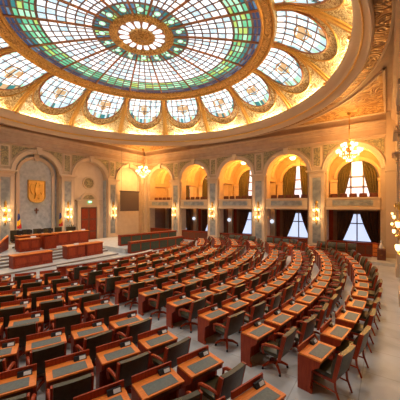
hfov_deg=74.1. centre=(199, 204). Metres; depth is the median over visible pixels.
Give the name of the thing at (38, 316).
desk
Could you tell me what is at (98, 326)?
desk
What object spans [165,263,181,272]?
swivel armchair
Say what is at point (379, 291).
chair
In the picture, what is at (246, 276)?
desk
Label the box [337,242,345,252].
chair
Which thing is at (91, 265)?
desk
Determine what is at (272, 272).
swivel armchair
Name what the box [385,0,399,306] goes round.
wall
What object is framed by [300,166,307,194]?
drape
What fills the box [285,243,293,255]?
desk
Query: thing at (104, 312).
swivel armchair
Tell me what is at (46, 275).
swivel armchair
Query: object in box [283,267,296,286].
desk
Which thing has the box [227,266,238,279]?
swivel armchair
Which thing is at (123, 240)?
bench
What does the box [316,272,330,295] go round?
desk
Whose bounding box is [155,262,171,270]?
desk
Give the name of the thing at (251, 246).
desk
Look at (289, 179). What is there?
drape
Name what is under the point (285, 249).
swivel armchair
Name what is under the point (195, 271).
swivel armchair
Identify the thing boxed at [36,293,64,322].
desk
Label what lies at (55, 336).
desk
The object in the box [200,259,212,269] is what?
desk
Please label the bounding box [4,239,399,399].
floor
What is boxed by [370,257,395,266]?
step
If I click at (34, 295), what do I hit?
swivel armchair
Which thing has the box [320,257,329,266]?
desk
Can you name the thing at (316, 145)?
wall
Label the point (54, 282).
swivel armchair
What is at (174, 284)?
desk
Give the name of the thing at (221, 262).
swivel armchair
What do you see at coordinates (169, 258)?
swivel armchair
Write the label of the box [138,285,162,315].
desk
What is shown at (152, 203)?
balcony
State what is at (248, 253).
desk
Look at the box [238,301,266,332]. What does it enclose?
swivel armchair
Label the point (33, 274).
desk
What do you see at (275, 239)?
chair
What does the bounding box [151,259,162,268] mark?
swivel armchair
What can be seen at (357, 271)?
desk
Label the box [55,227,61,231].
chair
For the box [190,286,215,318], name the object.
desk
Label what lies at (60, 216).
flag
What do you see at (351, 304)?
desk
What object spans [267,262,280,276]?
swivel armchair
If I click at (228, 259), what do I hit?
swivel armchair
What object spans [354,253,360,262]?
chair
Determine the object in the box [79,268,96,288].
desk
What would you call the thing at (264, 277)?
swivel armchair
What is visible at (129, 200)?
projection screen
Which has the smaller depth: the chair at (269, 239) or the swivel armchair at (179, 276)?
the swivel armchair at (179, 276)
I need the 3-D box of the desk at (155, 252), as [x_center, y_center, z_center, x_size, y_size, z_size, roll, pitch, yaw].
[-2.896,3.550,17.484,0.520,0.900,0.820,0,0,29]
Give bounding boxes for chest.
[372,243,377,256]
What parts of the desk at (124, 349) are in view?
panel, panel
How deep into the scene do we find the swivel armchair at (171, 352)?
5.72 m
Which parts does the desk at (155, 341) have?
panel, panel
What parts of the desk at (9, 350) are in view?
panel, panel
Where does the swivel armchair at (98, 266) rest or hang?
on the floor at (381, 380)
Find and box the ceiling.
[0,0,394,152]
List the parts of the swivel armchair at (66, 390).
armrest, frame, frame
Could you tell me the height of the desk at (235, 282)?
0.900 m
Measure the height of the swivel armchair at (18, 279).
1.020 m
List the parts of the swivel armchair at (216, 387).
armrest, seat, frame, armrest, backrest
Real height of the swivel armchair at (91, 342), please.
1.020 m
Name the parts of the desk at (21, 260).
panel, inset panel, inset panel, inset panel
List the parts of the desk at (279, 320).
panel, panel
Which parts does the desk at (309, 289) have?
panel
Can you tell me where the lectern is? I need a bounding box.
[41,230,57,249]
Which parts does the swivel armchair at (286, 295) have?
frame, backrest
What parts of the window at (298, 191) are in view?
pane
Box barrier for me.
[56,250,152,274]
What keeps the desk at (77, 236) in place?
on the platform
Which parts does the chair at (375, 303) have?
seat, backrest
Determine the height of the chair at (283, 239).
1.028 m
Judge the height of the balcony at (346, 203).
1.000 m
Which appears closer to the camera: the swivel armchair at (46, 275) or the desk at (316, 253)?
the swivel armchair at (46, 275)
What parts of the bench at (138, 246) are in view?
green panel, green panel, green panel, green panel, green panel, green panel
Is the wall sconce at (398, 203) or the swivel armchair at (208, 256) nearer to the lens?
the wall sconce at (398, 203)
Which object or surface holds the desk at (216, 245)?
on the floor at (381, 380)
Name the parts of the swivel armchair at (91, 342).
armrest, frame, backrest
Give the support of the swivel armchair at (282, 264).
on the floor at (381, 380)
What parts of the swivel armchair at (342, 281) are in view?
backrest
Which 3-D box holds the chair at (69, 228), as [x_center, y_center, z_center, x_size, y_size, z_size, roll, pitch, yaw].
[-11.536,2.593,23.714,0.626,1.325,0.660,0,0,35]
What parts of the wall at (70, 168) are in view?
panel frame, panel, marble panel, spandrel panel, spandrel panel, panel frame, panel, marble panel, cornice, spandrel panel, spandrel panel, panel frame, panel, marble panel, spandrel panel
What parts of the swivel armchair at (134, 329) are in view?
armrest, frame, backrest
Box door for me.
[75,193,101,239]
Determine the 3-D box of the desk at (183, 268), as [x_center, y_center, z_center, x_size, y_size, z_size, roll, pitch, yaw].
[-0.785,3.550,13.086,0.520,0.900,0.820,0,0,38]
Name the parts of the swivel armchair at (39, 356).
armrest, backrest, frame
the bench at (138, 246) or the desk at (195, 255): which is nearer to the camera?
the desk at (195, 255)
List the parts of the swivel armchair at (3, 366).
backrest, frame, armrest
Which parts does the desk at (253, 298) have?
panel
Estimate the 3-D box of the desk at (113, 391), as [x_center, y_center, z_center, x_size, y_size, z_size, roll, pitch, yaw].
[-1.561,3.550,4.282,0.820,0.900,0.520,0,0,-34]
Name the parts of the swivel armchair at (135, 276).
backrest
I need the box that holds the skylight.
[0,0,352,134]
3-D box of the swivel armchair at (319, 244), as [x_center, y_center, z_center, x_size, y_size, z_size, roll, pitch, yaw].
[9.217,3.490,21.029,0.730,1.020,0.762,0,0,7]
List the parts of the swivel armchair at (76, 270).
backrest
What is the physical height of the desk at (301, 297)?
0.900 m
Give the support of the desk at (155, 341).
on the floor at (381, 380)
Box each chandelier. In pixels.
[136,149,149,177]
[336,112,362,160]
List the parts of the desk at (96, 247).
inset panel, inset panel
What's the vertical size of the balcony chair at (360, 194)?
1.150 m
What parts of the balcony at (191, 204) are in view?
parapet panel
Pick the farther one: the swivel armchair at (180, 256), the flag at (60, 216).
the flag at (60, 216)
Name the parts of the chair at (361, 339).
seat, leg, frame, backrest, leg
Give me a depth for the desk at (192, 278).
11.37 m
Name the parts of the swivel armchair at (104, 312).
backrest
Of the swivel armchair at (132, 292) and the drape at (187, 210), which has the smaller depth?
the swivel armchair at (132, 292)
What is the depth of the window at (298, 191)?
27.40 m
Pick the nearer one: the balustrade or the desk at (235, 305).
the desk at (235, 305)
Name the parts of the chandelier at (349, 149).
stem, rod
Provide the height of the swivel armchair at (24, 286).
1.020 m
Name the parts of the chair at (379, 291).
seat, backrest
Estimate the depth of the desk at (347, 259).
15.10 m
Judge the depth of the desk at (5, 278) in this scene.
11.65 m
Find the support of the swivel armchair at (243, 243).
on the floor at (381, 380)
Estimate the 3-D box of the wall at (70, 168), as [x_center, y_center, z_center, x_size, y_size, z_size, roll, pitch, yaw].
[-14.614,-1.425,23.932,0.970,10.850,26.000,0,0,35]
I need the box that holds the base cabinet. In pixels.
[377,248,385,260]
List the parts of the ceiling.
relief frame, relief frame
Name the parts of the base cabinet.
door, door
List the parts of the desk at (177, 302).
panel, panel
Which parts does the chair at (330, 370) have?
seat, seat frame, leg, frame, backrest, leg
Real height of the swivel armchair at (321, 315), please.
1.020 m
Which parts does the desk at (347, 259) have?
panel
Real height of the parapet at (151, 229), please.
1.070 m
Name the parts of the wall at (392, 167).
cornice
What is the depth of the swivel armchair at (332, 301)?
8.55 m
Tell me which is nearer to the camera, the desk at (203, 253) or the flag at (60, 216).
the desk at (203, 253)
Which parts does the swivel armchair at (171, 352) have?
armrest, seat, frame, backrest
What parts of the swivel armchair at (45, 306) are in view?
backrest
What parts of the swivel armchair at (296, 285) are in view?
frame, backrest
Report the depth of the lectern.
19.75 m
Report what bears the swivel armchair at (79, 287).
on the floor at (381, 380)
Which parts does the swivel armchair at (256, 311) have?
seat, frame, backrest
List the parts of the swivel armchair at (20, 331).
backrest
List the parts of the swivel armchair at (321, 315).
armrest, frame, backrest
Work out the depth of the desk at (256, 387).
4.55 m
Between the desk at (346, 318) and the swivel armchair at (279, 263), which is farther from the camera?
the swivel armchair at (279, 263)
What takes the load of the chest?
on the step
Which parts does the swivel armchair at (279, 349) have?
seat, armrest, armrest, frame, backrest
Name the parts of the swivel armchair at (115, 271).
backrest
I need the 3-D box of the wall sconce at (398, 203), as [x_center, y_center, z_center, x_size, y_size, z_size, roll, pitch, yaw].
[8.153,0.668,11.001,0.281,1.628,0.389,0,0,35]
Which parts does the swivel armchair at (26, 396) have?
backrest, armrest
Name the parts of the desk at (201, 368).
panel, panel, panel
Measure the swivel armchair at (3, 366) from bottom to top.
1.020 m
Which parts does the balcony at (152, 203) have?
parapet panel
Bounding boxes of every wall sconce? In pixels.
[3,200,10,224]
[67,201,71,221]
[112,202,116,218]
[172,202,175,217]
[209,202,212,219]
[254,202,259,220]
[312,200,318,224]
[391,203,396,229]
[392,202,399,239]
[395,222,399,255]
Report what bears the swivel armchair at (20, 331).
on the floor at (381, 380)
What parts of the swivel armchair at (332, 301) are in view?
frame, backrest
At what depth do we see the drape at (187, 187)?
35.49 m
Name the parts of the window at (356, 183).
pane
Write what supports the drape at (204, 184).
hanging from the wall at (162, 179)
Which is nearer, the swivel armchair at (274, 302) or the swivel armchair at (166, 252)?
the swivel armchair at (274, 302)
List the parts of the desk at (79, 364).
panel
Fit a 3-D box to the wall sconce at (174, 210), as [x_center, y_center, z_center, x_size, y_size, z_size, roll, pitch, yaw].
[-3.010,0.634,31.211,0.540,2.036,0.390,0,0,35]
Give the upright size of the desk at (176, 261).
0.900 m
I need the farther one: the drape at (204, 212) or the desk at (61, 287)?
the drape at (204, 212)
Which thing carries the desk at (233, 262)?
on the floor at (381, 380)
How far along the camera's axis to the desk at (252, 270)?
12.85 m
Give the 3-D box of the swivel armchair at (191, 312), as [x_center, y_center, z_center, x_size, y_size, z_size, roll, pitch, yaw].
[-0.254,3.490,8.545,0.730,1.020,0.762,0,0,39]
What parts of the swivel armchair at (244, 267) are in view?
backrest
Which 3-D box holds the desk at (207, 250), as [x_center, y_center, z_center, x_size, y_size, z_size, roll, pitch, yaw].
[0.647,3.550,18.578,0.520,0.900,0.820,0,0,19]
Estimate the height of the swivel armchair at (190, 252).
1.020 m
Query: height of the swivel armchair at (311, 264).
1.020 m
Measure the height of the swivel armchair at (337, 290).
1.020 m
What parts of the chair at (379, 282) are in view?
seat, backrest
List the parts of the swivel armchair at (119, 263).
backrest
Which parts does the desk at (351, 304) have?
panel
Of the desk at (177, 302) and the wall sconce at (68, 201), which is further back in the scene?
the wall sconce at (68, 201)
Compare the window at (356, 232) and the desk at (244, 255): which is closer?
the desk at (244, 255)
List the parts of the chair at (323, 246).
backrest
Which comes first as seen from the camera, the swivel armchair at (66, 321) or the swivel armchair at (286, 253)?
the swivel armchair at (66, 321)
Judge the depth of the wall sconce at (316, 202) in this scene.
22.24 m
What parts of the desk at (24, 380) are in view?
panel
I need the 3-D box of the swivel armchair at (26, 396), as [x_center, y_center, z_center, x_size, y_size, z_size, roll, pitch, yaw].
[-3.121,3.490,4.300,0.762,1.020,0.730,0,0,-26]
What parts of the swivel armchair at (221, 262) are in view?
backrest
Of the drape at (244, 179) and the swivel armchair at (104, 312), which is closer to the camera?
the swivel armchair at (104, 312)
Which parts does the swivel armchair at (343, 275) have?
backrest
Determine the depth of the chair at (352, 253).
17.17 m
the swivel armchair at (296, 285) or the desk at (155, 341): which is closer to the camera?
the desk at (155, 341)
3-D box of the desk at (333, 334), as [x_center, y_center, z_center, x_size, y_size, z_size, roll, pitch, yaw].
[3.497,3.550,6.808,0.520,0.900,0.820,0,0,43]
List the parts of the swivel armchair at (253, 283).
backrest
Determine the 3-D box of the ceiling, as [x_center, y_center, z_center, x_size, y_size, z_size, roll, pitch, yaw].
[-3.863,-6.930,16.273,26.330,1.040,26.080,0,0,35]
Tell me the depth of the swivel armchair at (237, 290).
9.74 m
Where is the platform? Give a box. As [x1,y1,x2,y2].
[0,242,117,274]
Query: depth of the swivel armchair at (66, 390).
4.49 m
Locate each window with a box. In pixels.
[242,211,251,234]
[248,169,251,195]
[287,212,307,237]
[291,165,305,197]
[337,160,377,196]
[343,213,371,242]
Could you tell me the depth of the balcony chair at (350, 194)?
21.52 m
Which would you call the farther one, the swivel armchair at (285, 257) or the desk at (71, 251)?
the desk at (71, 251)
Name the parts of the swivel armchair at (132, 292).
backrest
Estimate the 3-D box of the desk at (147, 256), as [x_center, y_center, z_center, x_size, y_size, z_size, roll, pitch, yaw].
[-3.443,3.550,16.576,0.520,0.900,0.820,0,0,33]
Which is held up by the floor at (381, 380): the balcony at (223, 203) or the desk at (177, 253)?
the desk at (177, 253)
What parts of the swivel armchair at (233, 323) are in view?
armrest, seat, frame, backrest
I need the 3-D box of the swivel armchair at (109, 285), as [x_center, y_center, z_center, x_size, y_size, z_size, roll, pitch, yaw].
[-3.746,3.490,11.188,0.762,1.020,0.730,0,0,-38]
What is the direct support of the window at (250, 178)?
in the wall at (162, 179)
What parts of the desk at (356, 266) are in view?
panel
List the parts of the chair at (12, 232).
backrest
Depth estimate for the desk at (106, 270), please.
13.22 m
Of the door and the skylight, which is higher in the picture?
the skylight
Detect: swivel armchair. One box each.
[0,285,11,290]
[0,294,20,307]
[0,306,28,339]
[0,358,15,378]
[4,392,35,399]
[5,322,40,356]
[13,275,31,288]
[21,281,41,297]
[26,341,66,391]
[28,289,51,308]
[39,299,65,331]
[44,271,60,285]
[46,373,93,399]
[51,278,69,293]
[51,312,81,342]
[64,284,84,302]
[71,266,88,279]
[73,292,100,322]
[75,329,113,366]
[83,270,102,289]
[90,304,118,328]
[96,262,109,270]
[101,276,121,298]
[106,351,150,393]
[108,266,125,275]
[113,259,128,266]
[117,318,151,346]
[122,281,145,309]
[125,271,145,282]
[130,262,146,271]
[135,256,145,264]
[147,266,164,277]
[147,276,168,289]
[148,288,173,319]
[149,253,159,260]
[150,336,190,367]
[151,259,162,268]
[162,250,169,257]
[162,256,174,264]
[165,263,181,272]
[169,271,186,282]
[170,248,178,254]
[173,282,196,297]
[173,389,202,399]
[174,253,185,260]
[178,296,206,332]
[181,259,194,267]
[186,266,201,279]
[187,250,194,257]
[195,256,204,264]
[196,277,213,290]
[198,361,246,399]
[201,262,214,272]
[204,253,212,260]
[205,291,227,307]
[213,271,227,283]
[213,310,245,351]
[214,259,224,270]
[224,256,232,266]
[226,284,245,299]
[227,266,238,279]
[236,241,244,249]
[237,263,248,275]
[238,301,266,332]
[240,277,259,299]
[245,258,254,272]
[248,255,259,266]
[249,272,269,291]
[253,252,263,262]
[254,241,263,253]
[260,292,281,319]
[260,326,296,376]
[264,266,275,279]
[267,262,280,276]
[270,259,285,271]
[271,285,293,309]
[273,241,283,252]
[273,255,287,272]
[275,252,287,267]
[278,247,287,255]
[282,278,300,300]
[283,314,316,347]
[289,272,307,293]
[290,240,297,247]
[293,242,302,250]
[295,267,310,291]
[297,263,313,284]
[300,259,314,278]
[300,303,328,340]
[301,249,311,265]
[301,252,312,267]
[302,255,314,274]
[311,294,337,323]
[312,242,321,249]
[316,286,341,317]
[322,247,332,256]
[324,279,344,307]
[326,249,336,258]
[328,253,338,263]
[328,272,346,298]
[329,268,346,281]
[330,256,342,272]
[331,259,344,276]
[332,263,347,275]
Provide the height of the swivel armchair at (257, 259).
1.020 m
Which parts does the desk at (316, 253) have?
panel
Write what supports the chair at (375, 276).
on the floor at (381, 380)
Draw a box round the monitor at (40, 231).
[37,229,43,233]
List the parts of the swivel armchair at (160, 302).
seat, frame, backrest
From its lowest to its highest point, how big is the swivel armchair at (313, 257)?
1.020 m
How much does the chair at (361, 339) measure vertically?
1.028 m
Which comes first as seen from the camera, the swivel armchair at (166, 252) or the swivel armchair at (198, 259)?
the swivel armchair at (198, 259)
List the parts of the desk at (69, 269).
panel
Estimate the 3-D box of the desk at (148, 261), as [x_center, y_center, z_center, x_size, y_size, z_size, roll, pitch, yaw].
[-2.982,3.550,14.822,0.520,0.900,0.820,0,0,38]
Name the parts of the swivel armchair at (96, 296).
backrest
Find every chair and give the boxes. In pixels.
[10,230,18,247]
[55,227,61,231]
[66,226,72,230]
[242,235,248,244]
[249,236,255,240]
[266,237,273,242]
[272,238,281,250]
[280,238,289,250]
[311,344,355,399]
[317,241,325,252]
[326,242,336,252]
[330,194,337,197]
[333,325,371,377]
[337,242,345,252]
[347,243,356,254]
[347,308,375,352]
[349,193,356,196]
[349,250,355,257]
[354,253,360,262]
[358,297,379,335]
[359,193,366,196]
[360,256,367,269]
[364,261,371,275]
[365,287,382,321]
[367,266,377,282]
[368,272,378,290]
[368,279,382,308]
[369,193,377,196]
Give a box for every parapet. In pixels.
[150,228,171,231]
[182,230,207,240]
[220,232,251,238]
[267,236,307,250]
[327,240,379,256]
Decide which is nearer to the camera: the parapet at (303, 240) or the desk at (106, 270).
the desk at (106, 270)
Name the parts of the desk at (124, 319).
panel, panel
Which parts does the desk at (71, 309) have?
panel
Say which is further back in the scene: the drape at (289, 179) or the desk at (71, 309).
the drape at (289, 179)
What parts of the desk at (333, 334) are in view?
panel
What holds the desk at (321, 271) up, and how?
on the floor at (381, 380)
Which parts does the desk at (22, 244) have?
panel, inset panel, inset panel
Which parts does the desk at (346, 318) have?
panel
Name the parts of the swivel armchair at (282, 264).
backrest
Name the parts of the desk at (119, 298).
panel, panel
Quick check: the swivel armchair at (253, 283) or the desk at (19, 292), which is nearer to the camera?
the desk at (19, 292)
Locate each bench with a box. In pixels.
[118,230,176,245]
[128,236,182,253]
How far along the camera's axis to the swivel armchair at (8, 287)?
9.74 m
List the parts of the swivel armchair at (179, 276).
backrest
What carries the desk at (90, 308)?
on the floor at (381, 380)
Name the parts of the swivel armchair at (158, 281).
backrest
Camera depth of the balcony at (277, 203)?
23.77 m
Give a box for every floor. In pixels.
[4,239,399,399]
[88,236,127,252]
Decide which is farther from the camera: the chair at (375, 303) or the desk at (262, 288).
the desk at (262, 288)
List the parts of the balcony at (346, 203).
parapet panel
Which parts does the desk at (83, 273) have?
panel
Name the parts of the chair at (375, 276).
backrest, frame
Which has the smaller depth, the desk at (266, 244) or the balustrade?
the balustrade
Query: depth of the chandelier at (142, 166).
31.66 m
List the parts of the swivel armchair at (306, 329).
seat, armrest, frame, backrest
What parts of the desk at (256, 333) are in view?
panel, panel, panel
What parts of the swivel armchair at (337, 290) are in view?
seat, backrest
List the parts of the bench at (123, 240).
green panel, green panel, green panel, green panel, green panel, green panel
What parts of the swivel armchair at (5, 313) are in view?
backrest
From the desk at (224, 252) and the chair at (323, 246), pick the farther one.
the chair at (323, 246)
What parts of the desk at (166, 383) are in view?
panel, panel, panel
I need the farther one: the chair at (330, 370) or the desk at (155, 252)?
the desk at (155, 252)
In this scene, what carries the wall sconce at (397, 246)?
attached to the wall at (392, 167)
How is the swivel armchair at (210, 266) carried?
on the floor at (381, 380)
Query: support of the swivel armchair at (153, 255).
on the floor at (381, 380)
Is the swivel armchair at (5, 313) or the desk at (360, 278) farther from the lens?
the desk at (360, 278)
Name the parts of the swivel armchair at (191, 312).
armrest, seat, frame, backrest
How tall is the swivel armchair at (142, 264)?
1.020 m
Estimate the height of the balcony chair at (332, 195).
1.150 m
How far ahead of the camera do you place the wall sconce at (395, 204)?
15.16 m
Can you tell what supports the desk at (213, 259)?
on the floor at (381, 380)
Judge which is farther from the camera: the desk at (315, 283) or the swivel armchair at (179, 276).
the swivel armchair at (179, 276)
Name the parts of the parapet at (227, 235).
rail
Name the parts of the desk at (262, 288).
panel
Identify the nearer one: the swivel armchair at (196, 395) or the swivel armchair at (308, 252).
the swivel armchair at (196, 395)
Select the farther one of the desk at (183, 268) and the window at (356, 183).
the window at (356, 183)
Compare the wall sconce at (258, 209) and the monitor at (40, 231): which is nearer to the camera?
the monitor at (40, 231)
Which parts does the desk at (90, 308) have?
panel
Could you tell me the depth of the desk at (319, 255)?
16.57 m
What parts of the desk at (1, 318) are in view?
panel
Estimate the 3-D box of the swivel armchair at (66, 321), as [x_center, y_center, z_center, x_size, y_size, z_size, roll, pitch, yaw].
[-3.715,3.490,7.412,0.762,1.020,0.730,0,0,-32]
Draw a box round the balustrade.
[0,235,8,252]
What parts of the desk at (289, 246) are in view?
panel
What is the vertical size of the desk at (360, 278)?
0.900 m
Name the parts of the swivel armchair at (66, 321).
backrest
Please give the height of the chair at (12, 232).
1.325 m
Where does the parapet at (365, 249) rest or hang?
on the floor at (381, 380)
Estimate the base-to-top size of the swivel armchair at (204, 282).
1.020 m
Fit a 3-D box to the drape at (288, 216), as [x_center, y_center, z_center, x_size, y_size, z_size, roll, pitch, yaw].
[9.327,2.002,27.705,1.390,2.807,0.118,0,0,35]
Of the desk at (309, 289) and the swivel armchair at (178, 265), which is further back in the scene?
the swivel armchair at (178, 265)
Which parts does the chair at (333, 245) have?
backrest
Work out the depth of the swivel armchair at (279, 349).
6.28 m
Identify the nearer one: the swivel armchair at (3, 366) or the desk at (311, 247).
the swivel armchair at (3, 366)
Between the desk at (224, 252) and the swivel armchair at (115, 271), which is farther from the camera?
the desk at (224, 252)
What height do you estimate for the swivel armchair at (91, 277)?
1.020 m
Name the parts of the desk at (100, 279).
panel, panel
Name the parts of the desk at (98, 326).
panel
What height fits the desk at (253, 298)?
0.900 m
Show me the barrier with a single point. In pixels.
(62, 268)
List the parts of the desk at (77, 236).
inset panel, inset panel, inset panel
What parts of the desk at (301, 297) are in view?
panel, panel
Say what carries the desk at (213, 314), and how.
on the floor at (381, 380)
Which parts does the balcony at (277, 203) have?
parapet panel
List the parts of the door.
panel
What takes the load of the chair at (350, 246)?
on the floor at (381, 380)
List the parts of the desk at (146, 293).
panel, panel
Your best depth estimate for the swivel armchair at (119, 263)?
14.22 m
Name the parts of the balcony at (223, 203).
parapet panel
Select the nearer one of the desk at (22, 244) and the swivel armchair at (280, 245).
the desk at (22, 244)
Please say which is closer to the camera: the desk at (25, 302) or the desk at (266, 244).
the desk at (25, 302)
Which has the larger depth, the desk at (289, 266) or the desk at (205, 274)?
the desk at (289, 266)
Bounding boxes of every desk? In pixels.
[0,274,10,285]
[0,281,16,289]
[0,289,22,299]
[0,298,31,330]
[0,317,3,346]
[0,337,18,377]
[0,363,36,399]
[8,250,52,268]
[8,310,43,338]
[14,230,88,249]
[15,237,39,251]
[15,272,35,278]
[20,278,43,298]
[25,327,66,365]
[27,285,52,311]
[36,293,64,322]
[40,269,58,277]
[45,349,93,399]
[48,274,70,294]
[49,304,80,329]
[56,281,79,304]
[62,243,85,258]
[66,264,82,281]
[68,288,93,314]
[71,318,108,353]
[73,379,130,399]
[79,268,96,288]
[83,241,102,255]
[84,297,112,327]
[88,261,102,268]
[96,273,115,295]
[96,336,140,388]
[102,265,117,274]
[107,258,119,265]
[109,310,142,347]
[115,278,136,303]
[118,269,136,283]
[121,262,135,269]
[123,256,135,262]
[131,361,184,399]
[137,253,149,258]
[138,259,151,265]
[138,265,153,278]
[138,274,156,286]
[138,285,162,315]
[138,325,177,367]
[149,251,162,255]
[152,256,166,261]
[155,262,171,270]
[158,270,176,279]
[162,279,184,307]
[164,253,177,258]
[166,293,194,327]
[169,259,184,265]
[174,251,186,258]
[175,266,192,273]
[177,345,223,397]
[181,256,194,261]
[182,248,191,255]
[182,274,201,287]
[188,262,204,274]
[190,253,201,262]
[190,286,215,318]
[198,251,209,256]
[198,270,216,278]
[198,303,228,344]
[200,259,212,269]
[204,248,213,252]
[209,256,222,265]
[209,281,231,292]
[211,266,227,279]
[214,242,220,249]
[216,253,227,258]
[221,295,248,324]
[222,251,231,256]
[222,262,237,274]
[225,275,245,293]
[230,259,243,267]
[231,372,285,399]
[237,256,248,263]
[238,271,255,286]
[240,288,264,311]
[241,318,275,366]
[242,253,252,262]
[246,250,254,261]
[248,266,263,278]
[249,243,255,249]
[255,262,268,273]
[255,282,276,303]
[261,259,273,270]
[264,307,293,340]
[265,241,272,252]
[265,256,275,266]
[267,243,274,253]
[267,276,285,293]
[268,253,277,265]
[276,271,292,289]
[281,298,306,327]
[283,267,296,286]
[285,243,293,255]
[287,263,299,280]
[290,259,301,276]
[292,256,301,273]
[294,290,316,319]
[297,334,335,393]
[304,283,323,314]
[305,243,313,249]
[311,277,327,305]
[313,248,322,262]
[315,251,325,265]
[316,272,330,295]
[318,253,328,269]
[319,267,331,288]
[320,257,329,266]
[320,318,351,359]
[321,260,331,265]
[321,263,331,284]
[335,305,360,339]
[337,251,347,257]
[342,254,353,262]
[345,295,365,322]
[346,257,358,275]
[349,262,362,281]
[351,286,368,300]
[352,266,365,284]
[353,278,368,290]
[354,272,367,282]
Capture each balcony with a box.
[149,200,171,207]
[180,199,207,208]
[218,199,251,208]
[266,198,307,209]
[326,197,379,209]
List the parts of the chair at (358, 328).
seat, backrest, frame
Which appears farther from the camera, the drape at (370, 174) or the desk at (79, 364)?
the drape at (370, 174)
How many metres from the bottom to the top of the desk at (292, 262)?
0.900 m
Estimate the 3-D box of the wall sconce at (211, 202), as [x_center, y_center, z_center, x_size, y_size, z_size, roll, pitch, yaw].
[1.234,0.634,28.207,0.540,2.036,0.390,0,0,35]
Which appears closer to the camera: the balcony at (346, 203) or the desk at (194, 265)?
the desk at (194, 265)
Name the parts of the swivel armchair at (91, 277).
backrest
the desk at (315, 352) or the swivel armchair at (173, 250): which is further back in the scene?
the swivel armchair at (173, 250)
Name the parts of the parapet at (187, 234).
panel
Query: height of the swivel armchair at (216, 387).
1.020 m
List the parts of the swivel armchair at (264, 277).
backrest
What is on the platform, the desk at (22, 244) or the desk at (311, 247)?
the desk at (22, 244)
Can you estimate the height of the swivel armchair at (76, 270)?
1.020 m
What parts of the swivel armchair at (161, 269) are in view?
backrest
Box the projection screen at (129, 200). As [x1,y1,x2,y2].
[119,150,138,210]
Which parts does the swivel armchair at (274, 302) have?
frame, backrest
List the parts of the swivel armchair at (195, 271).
backrest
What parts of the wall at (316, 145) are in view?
spandrel panel, spandrel panel, marble panel, panel, spandrel panel, spandrel panel, marble panel, panel frame, panel, spandrel panel, spandrel panel, panel, marble panel, panel frame, cornice, spandrel panel, spandrel panel, panel frame, panel, marble panel, spandrel panel, spandrel panel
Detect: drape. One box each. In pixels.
[186,186,188,196]
[186,209,189,229]
[202,176,207,196]
[202,210,207,230]
[238,210,248,233]
[239,170,249,198]
[283,166,295,197]
[283,211,295,236]
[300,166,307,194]
[300,211,307,232]
[337,211,353,240]
[338,162,351,197]
[360,212,377,242]
[362,161,376,193]
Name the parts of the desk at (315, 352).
panel, panel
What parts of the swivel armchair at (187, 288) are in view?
backrest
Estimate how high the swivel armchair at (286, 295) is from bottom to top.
1.020 m
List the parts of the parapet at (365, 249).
rail, panel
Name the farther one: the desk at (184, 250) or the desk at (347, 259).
the desk at (184, 250)
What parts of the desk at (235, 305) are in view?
panel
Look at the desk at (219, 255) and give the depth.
16.59 m
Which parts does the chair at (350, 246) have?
backrest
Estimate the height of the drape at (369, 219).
2.807 m
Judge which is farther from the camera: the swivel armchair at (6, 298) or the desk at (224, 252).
the desk at (224, 252)
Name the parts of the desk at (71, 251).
panel, inset panel, inset panel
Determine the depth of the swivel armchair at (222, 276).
11.57 m
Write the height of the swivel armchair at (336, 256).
1.020 m
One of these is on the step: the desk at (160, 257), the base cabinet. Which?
the base cabinet
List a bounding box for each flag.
[17,209,21,229]
[59,209,62,226]
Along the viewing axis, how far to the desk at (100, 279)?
11.68 m
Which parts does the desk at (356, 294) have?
panel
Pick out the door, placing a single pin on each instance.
(88, 214)
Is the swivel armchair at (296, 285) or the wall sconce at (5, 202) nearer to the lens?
the swivel armchair at (296, 285)
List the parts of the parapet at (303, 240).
rail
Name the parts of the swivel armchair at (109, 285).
backrest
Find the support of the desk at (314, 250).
on the floor at (381, 380)
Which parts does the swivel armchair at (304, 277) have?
backrest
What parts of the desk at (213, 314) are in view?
panel, panel, panel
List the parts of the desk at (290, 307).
panel, panel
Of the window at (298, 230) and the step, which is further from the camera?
the window at (298, 230)
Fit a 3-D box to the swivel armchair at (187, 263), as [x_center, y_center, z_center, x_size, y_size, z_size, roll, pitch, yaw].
[-0.760,3.490,14.469,0.730,1.020,0.762,0,0,37]
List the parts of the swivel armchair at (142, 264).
backrest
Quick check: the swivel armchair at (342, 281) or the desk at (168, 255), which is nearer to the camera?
the swivel armchair at (342, 281)
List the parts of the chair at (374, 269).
backrest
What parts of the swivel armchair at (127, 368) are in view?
armrest, frame, seat, backrest, frame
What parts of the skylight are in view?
lunette glass, cove moulding, cove panel, lunette glass, cove panel, cove moulding, lunette glass, cove panel, cove moulding, lunette glass, cove panel, cove moulding, lunette glass, lunette glass, cove moulding, cove panel, lunette glass, cove moulding, cove panel, lunette glass, cove moulding, cove panel, lunette glass, cove moulding, cove panel, lunette glass, lunette glass, cove panel, cove panel, cove moulding, cove moulding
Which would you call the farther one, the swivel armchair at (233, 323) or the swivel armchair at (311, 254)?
the swivel armchair at (311, 254)
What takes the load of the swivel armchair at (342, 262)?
on the floor at (381, 380)
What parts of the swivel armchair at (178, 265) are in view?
backrest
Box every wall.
[0,124,147,244]
[146,114,385,252]
[155,151,379,239]
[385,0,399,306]
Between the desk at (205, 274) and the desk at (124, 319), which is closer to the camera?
the desk at (124, 319)
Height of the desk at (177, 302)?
0.900 m
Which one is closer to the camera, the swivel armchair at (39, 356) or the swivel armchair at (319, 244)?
the swivel armchair at (39, 356)
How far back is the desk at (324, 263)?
14.58 m
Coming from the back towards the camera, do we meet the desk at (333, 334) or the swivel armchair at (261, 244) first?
the swivel armchair at (261, 244)

